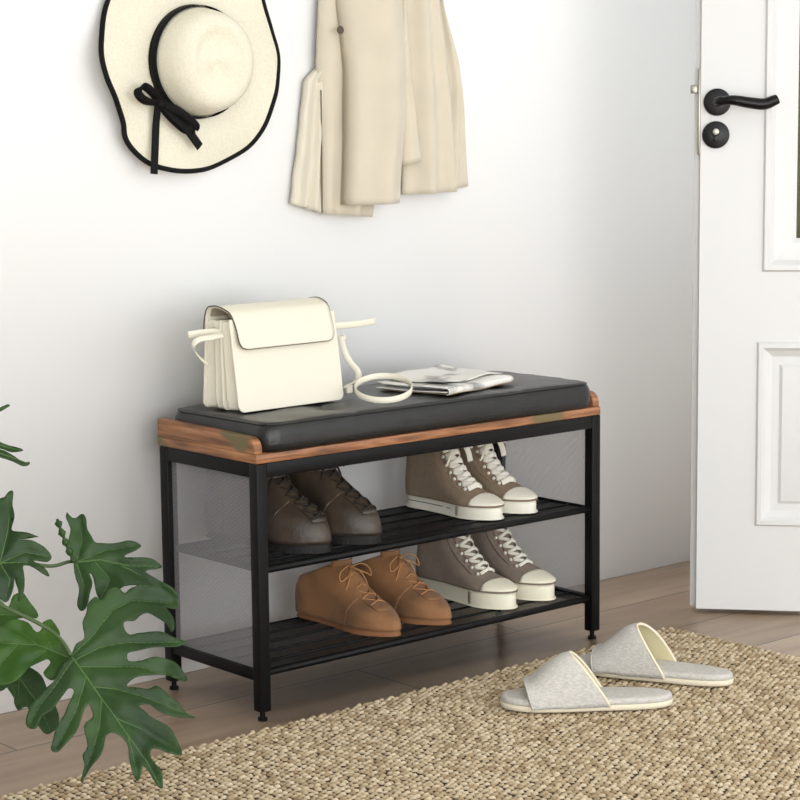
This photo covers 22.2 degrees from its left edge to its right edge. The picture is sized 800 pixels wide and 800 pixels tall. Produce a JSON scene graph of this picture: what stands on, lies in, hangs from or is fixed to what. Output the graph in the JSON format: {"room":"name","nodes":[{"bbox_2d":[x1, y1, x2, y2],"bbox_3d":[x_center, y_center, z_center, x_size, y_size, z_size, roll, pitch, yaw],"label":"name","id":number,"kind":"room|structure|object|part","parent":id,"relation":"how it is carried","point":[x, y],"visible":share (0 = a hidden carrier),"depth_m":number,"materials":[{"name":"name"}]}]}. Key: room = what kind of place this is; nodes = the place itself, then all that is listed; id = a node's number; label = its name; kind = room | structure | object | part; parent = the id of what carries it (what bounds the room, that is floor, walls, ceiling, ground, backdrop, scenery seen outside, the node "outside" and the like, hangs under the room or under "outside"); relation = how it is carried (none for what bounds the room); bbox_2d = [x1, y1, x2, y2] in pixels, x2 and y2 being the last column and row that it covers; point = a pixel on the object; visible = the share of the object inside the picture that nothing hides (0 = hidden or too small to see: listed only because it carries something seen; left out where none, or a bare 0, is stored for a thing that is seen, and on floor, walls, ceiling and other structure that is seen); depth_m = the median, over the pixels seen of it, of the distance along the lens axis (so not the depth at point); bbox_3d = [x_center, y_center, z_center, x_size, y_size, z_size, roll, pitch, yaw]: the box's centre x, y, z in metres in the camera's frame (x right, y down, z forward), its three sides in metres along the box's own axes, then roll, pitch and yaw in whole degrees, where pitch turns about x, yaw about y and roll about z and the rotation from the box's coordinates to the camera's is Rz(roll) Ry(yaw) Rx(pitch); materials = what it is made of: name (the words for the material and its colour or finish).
{"room":"home entryway","nodes":[
{"label":"home entryway","id":0,"kind":"room"},
{"bbox_2d":[0,0,694,713],"bbox_3d":[-0.729,-0.795,3.245,5.800,2.750,0.120,-7,10,-40],"label":"wall","id":1,"kind":"structure","parent":0,"point":[566,251],"depth_m":3.83,"materials":[{"name":"white paint"}]},
{"bbox_3d":[-0.341,-0.753,3.471,0.028,0.028,0.058,-7,10,-40],"label":"wall hook","id":2,"kind":"object","parent":1,"relation":"attached to","visible":0},
{"bbox_2d":[98,0,280,173],"bbox_3d":[-0.334,-0.581,3.461,0.391,0.390,0.102,-7,10,-40],"label":"sun hat","id":3,"kind":"object","parent":2,"relation":"hanging from","point":[193,85],"visible":1,"depth_m":3.43,"materials":[{"name":"beige fabric"}]},
{"bbox_3d":[-0.325,-0.575,3.456,0.189,0.189,0.077,-7,10,-40],"label":"crown","id":4,"kind":"part","parent":3,"relation":"part of","materials":[{"name":"beige fabric"}]},
{"bbox_3d":[-0.021,-1.010,3.719,0.028,0.028,0.058,-7,10,-40],"label":"wall hook","id":5,"kind":"object","parent":1,"relation":"attached to","visible":0},
{"bbox_2d":[289,0,467,216],"bbox_3d":[-0.014,-0.673,3.745,0.434,0.670,0.084,-7,10,-40],"label":"coat","id":6,"kind":"object","parent":5,"relation":"hanging from","point":[381,113],"visible":1,"depth_m":3.71,"materials":[{"name":"beige fabric"}]},
{"bbox_2d":[0,560,799,795],"bbox_3d":[0.939,0.782,1.541,5.800,0.050,4.960,-7,10,-40],"label":"floor","id":7,"kind":"structure","parent":0,"point":[221,702],"depth_m":3.63,"materials":[{"name":"brown wood"}]},
{"bbox_2d":[0,404,195,787],"bbox_3d":[-0.683,0.296,2.765,0.834,0.617,0.312,0,8,6],"label":"leaf plant","id":8,"kind":"object","parent":7,"relation":"on","point":[98,670],"visible":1,"depth_m":2.72,"materials":[{"name":"green plant"}]},
{"bbox_3d":[-0.684,0.294,2.748,0.501,0.175,0.028,1,8,8],"label":"stem","id":9,"kind":"part","parent":8,"relation":"part of","materials":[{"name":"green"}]},
{"bbox_3d":[-0.700,0.289,2.797,0.513,0.173,0.064,-2,8,-11],"label":"stem","id":10,"kind":"part","parent":8,"relation":"part of","materials":[{"name":"green plant"}]},
{"bbox_2d":[157,371,599,721],"bbox_3d":[-0.016,0.230,3.647,0.800,0.496,0.286,-7,10,-40],"label":"bench","id":11,"kind":"object","parent":7,"relation":"on","point":[258,446],"visible":0.71,"depth_m":3.47,"materials":[{"name":"black metal"}]},
{"bbox_3d":[-0.394,0.281,3.494,0.022,0.411,0.022,-7,10,-40],"label":"leg","id":12,"kind":"part","parent":11,"relation":"part of","materials":[{"name":"black metal"}]},
{"bbox_3d":[-0.312,0.102,3.373,0.020,0.024,0.232,-7,10,-40],"label":"rail","id":13,"kind":"part","parent":11,"relation":"part of","materials":[{"name":"black metal"}]},
{"bbox_3d":[-0.311,0.272,3.396,0.001,0.319,0.232,-7,10,-40],"label":"panel","id":14,"kind":"part","parent":11,"relation":"part of","materials":[{"name":"grey metal"}]},
{"bbox_3d":[-0.309,0.439,3.419,0.018,0.018,0.232,-7,10,-40],"label":"rail","id":15,"kind":"part","parent":11,"relation":"part of","materials":[{"name":"black metal"}]},
{"bbox_3d":[-0.098,0.389,3.767,0.766,0.012,0.012,-7,10,-40],"label":"shelf rod","id":16,"kind":"part","parent":11,"relation":"part of","materials":[{"name":"black metal"}]},
{"bbox_3d":[-0.227,0.305,3.304,0.022,0.411,0.022,-7,10,-40],"label":"leg","id":17,"kind":"part","parent":11,"relation":"part of","materials":[{"name":"black metal"}]},
{"bbox_2d":[204,470,331,553],"bbox_3d":[-0.229,0.170,3.496,0.281,0.151,0.103,6,10,40],"label":"boot","id":18,"kind":"object","parent":11,"relation":"on","point":[296,525],"visible":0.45,"depth_m":3.43,"materials":[{"name":"brown leather"}]},
{"bbox_3d":[-0.100,0.219,3.743,0.766,0.012,0.012,-7,10,-40],"label":"shelf rod","id":19,"kind":"part","parent":11,"relation":"part of","materials":[{"name":"black metal"}]},
{"bbox_2d":[188,297,412,412],"bbox_3d":[-0.186,-0.082,3.468,0.404,0.175,0.178,-4,8,-23],"label":"handbag","id":20,"kind":"object","parent":11,"relation":"on","point":[258,356],"visible":1,"depth_m":3.42,"materials":[{"name":"beige leather"}]},
{"bbox_3d":[-0.244,-0.075,3.491,0.232,0.156,0.016,-8,11,-43],"label":"panel","id":21,"kind":"part","parent":20,"relation":"part of","materials":[{"name":"beige leather"}]},
{"bbox_3d":[-0.213,-0.068,3.459,0.232,0.151,0.008,-8,11,-43],"label":"panel","id":22,"kind":"part","parent":20,"relation":"part of","materials":[{"name":"beige leather"}]},
{"bbox_3d":[-0.190,-0.066,3.435,0.232,0.153,0.026,-8,11,-43],"label":"panel","id":23,"kind":"part","parent":20,"relation":"part of","materials":[{"name":"beige leather"}]},
{"bbox_2d":[286,466,381,544],"bbox_3d":[-0.143,0.160,3.566,0.280,0.151,0.103,6,10,41],"label":"boot","id":24,"kind":"object","parent":11,"relation":"on","point":[352,519],"visible":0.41,"depth_m":3.49,"materials":[{"name":"brown leather"}]},
{"bbox_2d":[295,557,400,636],"bbox_3d":[-0.092,0.342,3.624,0.089,0.116,0.259,-8,11,-42],"label":"shoe","id":25,"kind":"object","parent":11,"relation":"on","point":[336,595],"visible":1,"depth_m":3.60,"materials":[{"name":"brown leather"}]},
{"bbox_2d":[184,499,577,564],"bbox_3d":[-0.017,0.228,3.648,0.757,0.002,0.245,-7,10,-40],"label":"shelf","id":26,"kind":"object","parent":11,"relation":"attached to","point":[395,519],"depth_m":3.59,"materials":[{"name":"black metal"}]},
{"bbox_2d":[175,371,589,451],"bbox_3d":[-0.016,0.011,3.615,0.766,0.053,0.280,-7,10,-40],"label":"seat cushion","id":27,"kind":"object","parent":11,"relation":"on","point":[350,423],"depth_m":3.46,"materials":[{"name":"black leather"}]},
{"bbox_2d":[187,590,580,667],"bbox_3d":[-0.015,0.397,3.671,0.757,0.002,0.245,-7,10,-40],"label":"shelf","id":28,"kind":"object","parent":11,"relation":"attached to","point":[573,597],"depth_m":3.55,"materials":[{"name":"black metal"}]},
{"bbox_2d":[353,548,451,624],"bbox_3d":[-0.006,0.330,3.699,0.259,0.116,0.089,7,11,44],"label":"shoe","id":29,"kind":"object","parent":11,"relation":"on","point":[392,578],"visible":0.75,"depth_m":3.65,"materials":[{"name":"brown leather"}]},
{"bbox_3d":[0.065,0.076,3.531,0.757,0.024,0.020,-7,10,-40],"label":"rail","id":30,"kind":"part","parent":11,"relation":"part of","materials":[{"name":"black metal"}]},
{"bbox_3d":[0.066,0.240,3.553,0.766,0.012,0.012,-7,10,-40],"label":"shelf rod","id":31,"kind":"part","parent":11,"relation":"part of","materials":[{"name":"black metal"}]},
{"bbox_3d":[0.068,0.409,3.576,0.766,0.012,0.012,-7,10,-40],"label":"shelf rod","id":32,"kind":"part","parent":11,"relation":"part of","materials":[{"name":"black metal"}]},
{"bbox_2d":[376,364,512,395],"bbox_3d":[0.084,-0.037,3.677,0.164,0.025,0.227,5,9,35],"label":"newspaper","id":33,"kind":"object","parent":11,"relation":"on","point":[443,379],"visible":0.94,"depth_m":3.65,"materials":[{"name":"beige paper"}]},
{"bbox_2d":[405,446,503,519],"bbox_3d":[0.100,0.131,3.761,0.087,0.151,0.242,-8,11,-42],"label":"sneaker","id":34,"kind":"object","parent":11,"relation":"on","point":[440,482],"visible":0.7,"depth_m":3.74,"materials":[{"name":"beige fabric"}]},
{"bbox_2d":[416,518,517,609],"bbox_3d":[0.122,0.285,3.808,0.090,0.173,0.253,-8,11,-42],"label":"sneaker","id":35,"kind":"object","parent":11,"relation":"on","point":[454,568],"visible":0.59,"depth_m":3.79,"materials":[{"name":"beige fabric"}]},
{"bbox_2d":[459,441,537,513],"bbox_3d":[0.165,0.122,3.819,0.086,0.151,0.241,-8,11,-42],"label":"sneaker","id":36,"kind":"object","parent":11,"relation":"on","point":[486,468],"visible":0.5,"depth_m":3.78,"materials":[{"name":"beige fabric"}]},
{"bbox_3d":[0.194,0.206,3.999,0.022,0.411,0.022,-7,10,-40],"label":"leg","id":37,"kind":"part","parent":11,"relation":"part of","materials":[{"name":"black metal"}]},
{"bbox_2d":[470,524,555,600],"bbox_3d":[0.199,0.276,3.873,0.086,0.173,0.251,-8,11,-42],"label":"sneaker","id":38,"kind":"object","parent":11,"relation":"on","point":[498,547],"visible":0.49,"depth_m":3.83,"materials":[{"name":"beige fabric"}]},
{"bbox_3d":[0.277,0.197,3.902,0.001,0.319,0.232,-7,10,-40],"label":"panel","id":39,"kind":"part","parent":11,"relation":"part of","materials":[{"name":"grey metal"}]},
{"bbox_3d":[0.279,0.364,3.924,0.018,0.018,0.232,-7,10,-40],"label":"rail","id":40,"kind":"part","parent":11,"relation":"part of","materials":[{"name":"black metal"}]},
{"bbox_3d":[0.360,0.231,3.810,0.022,0.411,0.022,-7,10,-40],"label":"leg","id":41,"kind":"part","parent":11,"relation":"part of","materials":[{"name":"black metal"}]},
{"bbox_2d":[0,627,799,799],"bbox_3d":[0.305,0.569,2.923,1.605,0.012,1.213,-7,10,-40],"label":"woven rug","id":42,"kind":"object","parent":7,"relation":"on","point":[740,740],"visible":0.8,"depth_m":3.13,"materials":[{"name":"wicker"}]},
{"bbox_2d":[500,651,672,712],"bbox_3d":[0.308,0.459,3.356,0.286,0.090,0.101,-1,8,-1],"label":"slipper","id":43,"kind":"object","parent":42,"relation":"on","point":[564,683],"visible":1,"depth_m":3.32,"materials":[{"name":"beige fabric"}]},
{"bbox_2d":[579,622,733,685],"bbox_3d":[0.439,0.434,3.528,0.286,0.090,0.101,3,9,26],"label":"slipper","id":44,"kind":"object","parent":42,"relation":"on","point":[636,651],"visible":0.98,"depth_m":3.51,"materials":[{"name":"beige fabric"}]},
{"bbox_2d":[796,32,799,234],"bbox_3d":[1.415,-0.924,3.846,0.120,2.700,2.010,-7,10,-40],"label":"glass pane","id":45,"kind":"structure","parent":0,"point":[799,32],"depth_m":4.48,"materials":[{"name":"brown glass"}]},
{"bbox_2d":[690,0,799,610],"bbox_3d":[0.966,-0.583,3.828,0.831,2.022,0.109,1,8,9],"label":"door","id":46,"kind":"structure","parent":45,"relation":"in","point":[745,506],"depth_m":3.94,"materials":[{"name":"white paint"}]},
{"bbox_3d":[0.655,-0.563,3.853,0.126,0.028,0.054,1,8,9],"label":"lever","id":47,"kind":"part","parent":46,"relation":"part of","materials":[{"name":"black metal"}]},
{"bbox_2d":[796,30,799,237],"bbox_3d":[1.150,-0.666,4.120,0.055,2.120,0.980,-7,10,-40],"label":"trim","id":48,"kind":"structure","parent":46,"relation":"attached to","point":[798,155],"depth_m":4.47,"materials":[{"name":"white paint"}]}
]}

